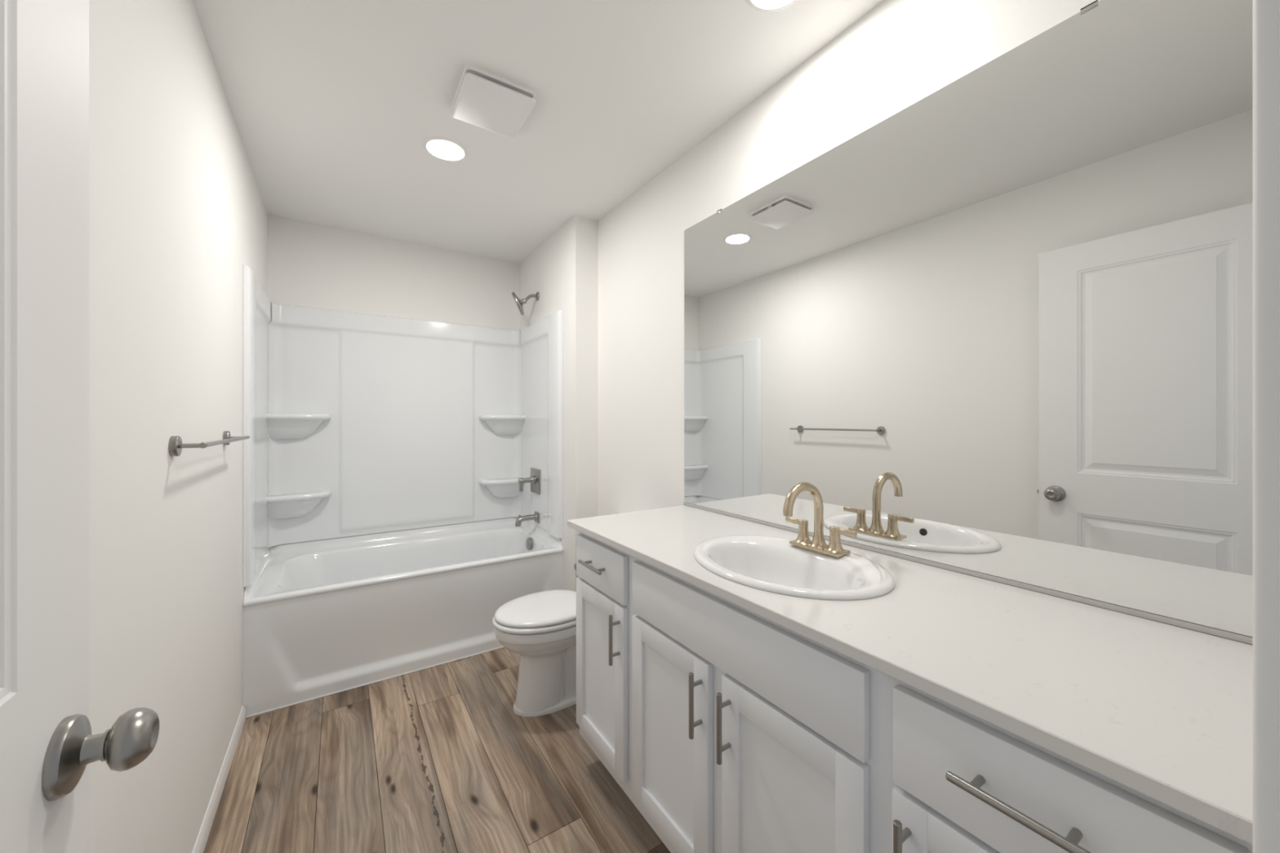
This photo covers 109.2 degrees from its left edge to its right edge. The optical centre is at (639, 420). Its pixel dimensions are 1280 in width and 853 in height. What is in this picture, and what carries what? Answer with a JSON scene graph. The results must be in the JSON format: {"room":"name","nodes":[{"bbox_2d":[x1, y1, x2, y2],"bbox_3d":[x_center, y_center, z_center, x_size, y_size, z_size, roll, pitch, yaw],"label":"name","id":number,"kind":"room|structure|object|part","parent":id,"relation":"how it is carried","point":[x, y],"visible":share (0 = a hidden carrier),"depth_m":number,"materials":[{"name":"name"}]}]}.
{"room":"bathroom","nodes":[
{"label":"bathroom","id":0,"kind":"room"},
{"bbox_2d":[88,0,267,852],"bbox_3d":[-1.261,0.049,1.181,0.110,2.457,3.580,0,0,-33],"label":"wall","id":1,"kind":"structure","parent":0,"point":[177,211],"depth_m":1.08,"materials":[{"name":"white paint"}]},
{"bbox_2d":[168,431,249,456],"bbox_3d":[-1.307,0.064,1.411,0.066,0.051,0.688,0,0,-33],"label":"towel bar","id":2,"kind":"object","parent":1,"relation":"attached to","point":[175,445],"visible":1,"depth_m":1.15,"materials":[{"name":"silver metal"}]},
{"bbox_3d":[-1.131,0.064,1.146,0.046,0.012,0.012,0,0,-33],"label":"post","id":3,"kind":"part","parent":2,"relation":"part of","materials":[{"name":"silver metal"}]},
{"bbox_3d":[-1.291,0.064,1.432,0.015,0.015,0.670,0,0,-33],"label":"rod","id":4,"kind":"part","parent":2,"relation":"part of","materials":[{"name":"silver metal"}]},
{"bbox_2d":[191,706,245,852],"bbox_3d":[-0.997,1.247,0.890,0.011,0.060,2.523,0,0,-33],"label":"baseboard","id":5,"kind":"structure","parent":1,"relation":"attached to","point":[202,837],"depth_m":1.53,"materials":[{"name":"white paint"}]},
{"bbox_2d":[267,214,519,545],"bbox_3d":[-1.491,0.049,3.107,1.624,2.457,0.110,0,0,-33],"label":"wall","id":6,"kind":"structure","parent":0,"point":[310,265],"depth_m":2.93,"materials":[{"name":"white paint"}]},
{"bbox_2d":[243,264,563,588],"bbox_3d":[-1.302,0.025,2.686,1.477,1.387,0.799,0,0,-33],"label":"tub surround","id":7,"kind":"object","parent":6,"relation":"attached to","point":[355,424],"visible":0.99,"depth_m":2.88,"materials":[{"name":"white plastic"}]},
{"bbox_3d":[-1.908,0.025,2.285,0.023,1.387,0.796,0,0,-33],"label":"panel","id":8,"kind":"part","parent":7,"relation":"part of","materials":[{"name":"white plastic"}]},
{"bbox_2d":[266,489,331,519],"bbox_3d":[-1.966,0.496,2.633,0.298,0.148,0.138,0,0,-33],"label":"shelf","id":9,"kind":"object","parent":7,"relation":"attached to","point":[280,504],"depth_m":2.63,"materials":[{"name":"white plastic"}]},
{"bbox_2d":[266,413,331,439],"bbox_3d":[-1.966,0.036,2.633,0.298,0.148,0.138,0,0,-33],"label":"shelf","id":10,"kind":"object","parent":7,"relation":"attached to","point":[278,425],"depth_m":2.62,"materials":[{"name":"white plastic"}]},
{"bbox_3d":[-1.500,0.025,2.988,1.459,1.387,0.077,0,0,-33],"label":"panel","id":11,"kind":"part","parent":7,"relation":"part of","materials":[{"name":"white plastic"}]},
{"bbox_2d":[478,477,524,497],"bbox_3d":[-0.990,0.496,3.275,0.298,0.148,0.138,0,0,-33],"label":"shelf","id":12,"kind":"object","parent":7,"relation":"attached to","point":[488,487],"depth_m":3.27,"materials":[{"name":"white plastic"}]},
{"bbox_2d":[478,414,525,435],"bbox_3d":[-0.990,0.036,3.275,0.298,0.148,0.138,0,0,-33],"label":"shelf","id":13,"kind":"object","parent":7,"relation":"attached to","point":[488,424],"depth_m":3.27,"materials":[{"name":"white plastic"}]},
{"bbox_2d":[515,511,539,526],"bbox_3d":[-0.761,0.663,3.052,0.153,0.077,0.072,0,0,-33],"label":"tub spout","id":14,"kind":"object","parent":7,"relation":"attached to","point":[535,517],"visible":1,"depth_m":3.04,"materials":[{"name":"silver metal"}]},
{"bbox_3d":[-0.705,0.660,3.089,0.019,0.070,0.072,0,0,-33],"label":"wall plate","id":15,"kind":"part","parent":14,"relation":"part of","materials":[{"name":"silver metal"}]},
{"bbox_2d":[518,467,540,494],"bbox_3d":[-0.762,0.415,3.087,0.117,0.166,0.166,0,0,-33],"label":"shower valve","id":16,"kind":"object","parent":7,"relation":"attached to","point":[535,479],"visible":1,"depth_m":3.08,"materials":[{"name":"silver metal"}]},
{"bbox_3d":[-0.800,0.442,3.063,0.024,0.074,0.016,0,0,-33],"label":"lever","id":17,"kind":"part","parent":16,"relation":"part of","materials":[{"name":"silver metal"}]},
{"bbox_3d":[-0.717,0.415,3.117,0.009,0.166,0.166,0,0,-33],"label":"plate","id":18,"kind":"part","parent":16,"relation":"part of","materials":[{"name":"silver metal"}]},
{"bbox_3d":[-0.694,0.025,3.085,0.023,1.387,0.796,0,0,-33],"label":"panel","id":19,"kind":"part","parent":7,"relation":"part of","materials":[{"name":"white plastic"}]},
{"bbox_2d":[203,647,671,852],"bbox_3d":[-0.530,1.307,1.647,1.844,0.060,3.605,0,0,-33],"label":"floor","id":20,"kind":"structure","parent":0,"point":[440,758],"depth_m":1.62,"materials":[{"name":"brown wood"}]},
{"bbox_2d":[243,516,563,718],"bbox_3d":[-1.300,1.000,2.684,1.477,0.555,0.803,0,0,-33],"label":"bathtub","id":21,"kind":"object","parent":20,"relation":"on","point":[322,618],"visible":0.88,"depth_m":2.34,"materials":[{"name":"white ceramic"}]},
{"bbox_2d":[243,516,563,607],"bbox_3d":[-1.300,0.941,2.684,1.477,0.437,0.803,0,0,-33],"label":"basin","id":22,"kind":"object","parent":21,"relation":"in","point":[495,562],"depth_m":2.63,"materials":[{"name":"white plastic"}]},
{"bbox_2d":[492,589,576,716],"bbox_3d":[-0.325,0.903,2.142,0.720,0.748,0.396,0,0,-33],"label":"toilet","id":23,"kind":"object","parent":20,"relation":"on","point":[540,627],"visible":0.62,"depth_m":1.98,"materials":[{"name":"white ceramic"}]},
{"bbox_3d":[-0.445,0.874,2.063,0.434,0.020,0.370,0,0,-33],"label":"seat","id":24,"kind":"part","parent":23,"relation":"part of","materials":[{"name":"white plastic"}]},
{"bbox_3d":[-0.439,0.848,2.067,0.430,0.026,0.357,0,0,-33],"label":"lid","id":25,"kind":"part","parent":23,"relation":"part of","materials":[{"name":"white plastic"}]},
{"bbox_3d":[-0.437,1.073,2.068,0.436,0.371,0.359,0,0,-33],"label":"bowl","id":26,"kind":"part","parent":23,"relation":"part of","materials":[{"name":"white ceramic"}]},
{"bbox_2d":[576,532,1252,852],"bbox_3d":[0.391,0.836,1.188,0.585,0.882,1.526,0,0,-33],"label":"vanity cabinet","id":27,"kind":"object","parent":20,"relation":"on","point":[727,727],"visible":0.98,"depth_m":0.88,"materials":[{"name":"white paint"}]},
{"bbox_3d":[-0.158,0.489,1.524,0.038,0.012,0.153,0,0,-33],"label":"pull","id":28,"kind":"part","parent":27,"relation":"part of","materials":[{"name":"silver metal"}]},
{"bbox_3d":[-0.135,0.494,1.539,0.018,0.150,0.335,0,0,-33],"label":"drawer","id":29,"kind":"part","parent":27,"relation":"part of","materials":[{"name":"white paint"}]},
{"bbox_3d":[-0.136,0.846,1.540,0.018,0.531,0.335,0,0,-33],"label":"cabinet door","id":30,"kind":"part","parent":27,"relation":"part of","materials":[{"name":"white paint"}]},
{"bbox_3d":[-0.079,0.675,1.404,0.038,0.153,0.012,0,0,-33],"label":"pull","id":31,"kind":"part","parent":27,"relation":"part of","materials":[{"name":"silver metal"}]},
{"bbox_3d":[0.076,0.846,1.218,0.018,0.531,0.334,0,0,-33],"label":"cabinet door","id":32,"kind":"part","parent":27,"relation":"part of","materials":[{"name":"white paint"}]},
{"bbox_3d":[0.132,0.675,1.083,0.038,0.153,0.012,0,0,-33],"label":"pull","id":33,"kind":"part","parent":27,"relation":"part of","materials":[{"name":"silver metal"}]},
{"bbox_3d":[0.184,0.675,1.004,0.038,0.153,0.012,0,0,-33],"label":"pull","id":34,"kind":"part","parent":27,"relation":"part of","materials":[{"name":"silver metal"}]},
{"bbox_3d":[0.286,0.846,0.899,0.018,0.531,0.336,0,0,-33],"label":"cabinet door","id":35,"kind":"part","parent":27,"relation":"part of","materials":[{"name":"white paint"}]},
{"bbox_3d":[0.394,0.675,0.685,0.038,0.153,0.012,0,0,-33],"label":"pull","id":36,"kind":"part","parent":27,"relation":"part of","materials":[{"name":"silver metal"}]},
{"bbox_2d":[567,505,1252,844],"bbox_3d":[0.392,0.384,1.207,0.566,0.022,1.559,0,0,-33],"label":"countertop","id":37,"kind":"structure","parent":27,"relation":"on","point":[1162,712],"depth_m":0.72,"materials":[{"name":"white stone"}]},
{"bbox_2d":[693,535,895,599],"bbox_3d":[0.378,0.436,1.191,0.426,0.154,0.526,0,0,-33],"label":"sink","id":38,"kind":"object","parent":37,"relation":"in","point":[771,564],"visible":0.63,"depth_m":1.24,"materials":[{"name":"white ceramic"}]},
{"bbox_2d":[782,481,857,557],"bbox_3d":[0.478,0.264,1.278,0.188,0.193,0.183,0,0,4],"label":"faucet","id":39,"kind":"object","parent":37,"relation":"on","point":[818,544],"visible":1,"depth_m":1.25,"materials":[{"name":"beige metal"}]},
{"bbox_3d":[0.461,0.299,1.339,0.027,0.020,0.073,0,0,-33],"label":"lever","id":40,"kind":"part","parent":39,"relation":"part of","materials":[{"name":"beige metal"}]},
{"bbox_3d":[0.453,0.260,1.245,0.171,0.185,0.054,0,0,-33],"label":"spout","id":41,"kind":"part","parent":39,"relation":"part of","materials":[{"name":"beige metal"}]},
{"bbox_3d":[0.501,0.356,1.277,0.058,0.009,0.156,0,0,-33],"label":"plate","id":42,"kind":"part","parent":39,"relation":"part of","materials":[{"name":"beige metal"}]},
{"bbox_3d":[0.542,0.299,1.215,0.027,0.020,0.073,0,0,-33],"label":"lever","id":43,"kind":"part","parent":39,"relation":"part of","materials":[{"name":"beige metal"}]},
{"bbox_3d":[0.496,0.846,0.580,0.018,0.531,0.336,0,0,-33],"label":"cabinet door","id":44,"kind":"part","parent":27,"relation":"part of","materials":[{"name":"white paint"}]},
{"bbox_3d":[0.473,0.485,0.566,0.038,0.012,0.153,0,0,-33],"label":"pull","id":45,"kind":"part","parent":27,"relation":"part of","materials":[{"name":"silver metal"}]},
{"bbox_3d":[0.496,0.494,0.580,0.018,0.150,0.335,0,0,-33],"label":"drawer","id":46,"kind":"part","parent":27,"relation":"part of","materials":[{"name":"white paint"}]},
{"bbox_2d":[191,0,884,263],"bbox_3d":[-0.531,-1.230,1.649,1.844,0.100,3.600,0,0,-33],"label":"ceiling","id":47,"kind":"structure","parent":0,"point":[333,104],"depth_m":1.64,"materials":[{"name":"white paint"}]},
{"bbox_2d":[422,136,467,161],"bbox_3d":[-0.846,-1.177,1.981,0.181,0.006,0.181,0,0,-33],"label":"recessed light","id":48,"kind":"object","parent":47,"relation":"in","point":[442,148],"visible":1,"depth_m":1.97,"materials":[{"name":"white plastic"}]},
{"bbox_2d":[451,64,535,137],"bbox_3d":[-0.543,-1.161,1.677,0.243,0.037,0.256,0,0,-33],"label":"exhaust fan","id":49,"kind":"object","parent":47,"relation":"attached to","point":[482,99],"visible":1,"depth_m":1.64,"materials":[{"name":"white plastic"}]},
{"bbox_3d":[-0.543,-1.175,1.677,0.241,0.010,0.254,0,0,-33],"label":"frame","id":50,"kind":"part","parent":49,"relation":"part of","materials":[{"name":"white plastic"}]},
{"bbox_2d":[745,0,797,12],"bbox_3d":[0.368,-1.177,1.224,0.181,0.006,0.181,0,0,-33],"label":"recessed light","id":51,"kind":"object","parent":47,"relation":"in","point":[764,6],"visible":1,"depth_m":1.29,"materials":[{"name":"white plastic"}]},
{"bbox_2d":[520,215,598,591],"bbox_3d":[-0.577,0.049,3.062,0.146,2.457,0.971,0,0,-33],"label":"wall","id":52,"kind":"structure","parent":0,"point":[563,269],"depth_m":2.68,"materials":[{"name":"white paint"}]},
{"bbox_2d":[511,292,539,315],"bbox_3d":[-0.786,-0.793,3.081,0.183,0.170,0.154,0,0,-33],"label":"shower","id":53,"kind":"object","parent":52,"relation":"attached to","point":[519,303],"visible":1,"depth_m":3.05,"materials":[{"name":"silver metal"}]},
{"bbox_3d":[-0.742,-0.827,3.085,0.095,0.063,0.021,0,0,-33],"label":"arm","id":54,"kind":"part","parent":53,"relation":"part of","materials":[{"name":"silver metal"}]},
{"bbox_2d":[598,0,1100,515],"bbox_3d":[0.187,0.049,2.135,0.110,2.457,3.580,0,0,-33],"label":"wall","id":55,"kind":"structure","parent":0,"point":[900,53],"depth_m":1.84,"materials":[{"name":"white paint"}]},
{"bbox_2d":[683,0,1252,644],"bbox_3d":[0.624,-0.235,1.361,0.010,1.216,1.557,0,0,-33],"label":"wall mirror","id":56,"kind":"object","parent":55,"relation":"attached to","point":[1000,328],"visible":1,"depth_m":1.01,"materials":[{"name":"silver mirror"}]},
{"bbox_3d":[0.415,0.048,0.212,1.624,2.457,0.125,0,0,-33],"label":"wall","id":57,"kind":"structure","parent":0,"visible":0},
{"bbox_2d":[0,0,159,852],"bbox_3d":[-0.433,0.236,0.204,0.162,2.058,0.731,0,0,-33],"label":"door","id":58,"kind":"structure","parent":57,"relation":"in","point":[48,745],"depth_m":0.43,"materials":[{"name":"white paint"}]},
{"bbox_3d":[-0.541,0.340,0.487,0.032,0.058,0.058,0,0,-33],"label":"knob","id":59,"kind":"part","parent":58,"relation":"part of","materials":[{"name":"silver metal"}]},
{"bbox_2d":[1252,0,1279,852],"bbox_3d":[0.115,0.206,0.024,0.856,2.142,0.142,0,0,-33],"label":"trim","id":60,"kind":"structure","parent":57,"relation":"attached to","point":[1265,13],"depth_m":0.28,"materials":[{"name":"white paint"}]}
]}

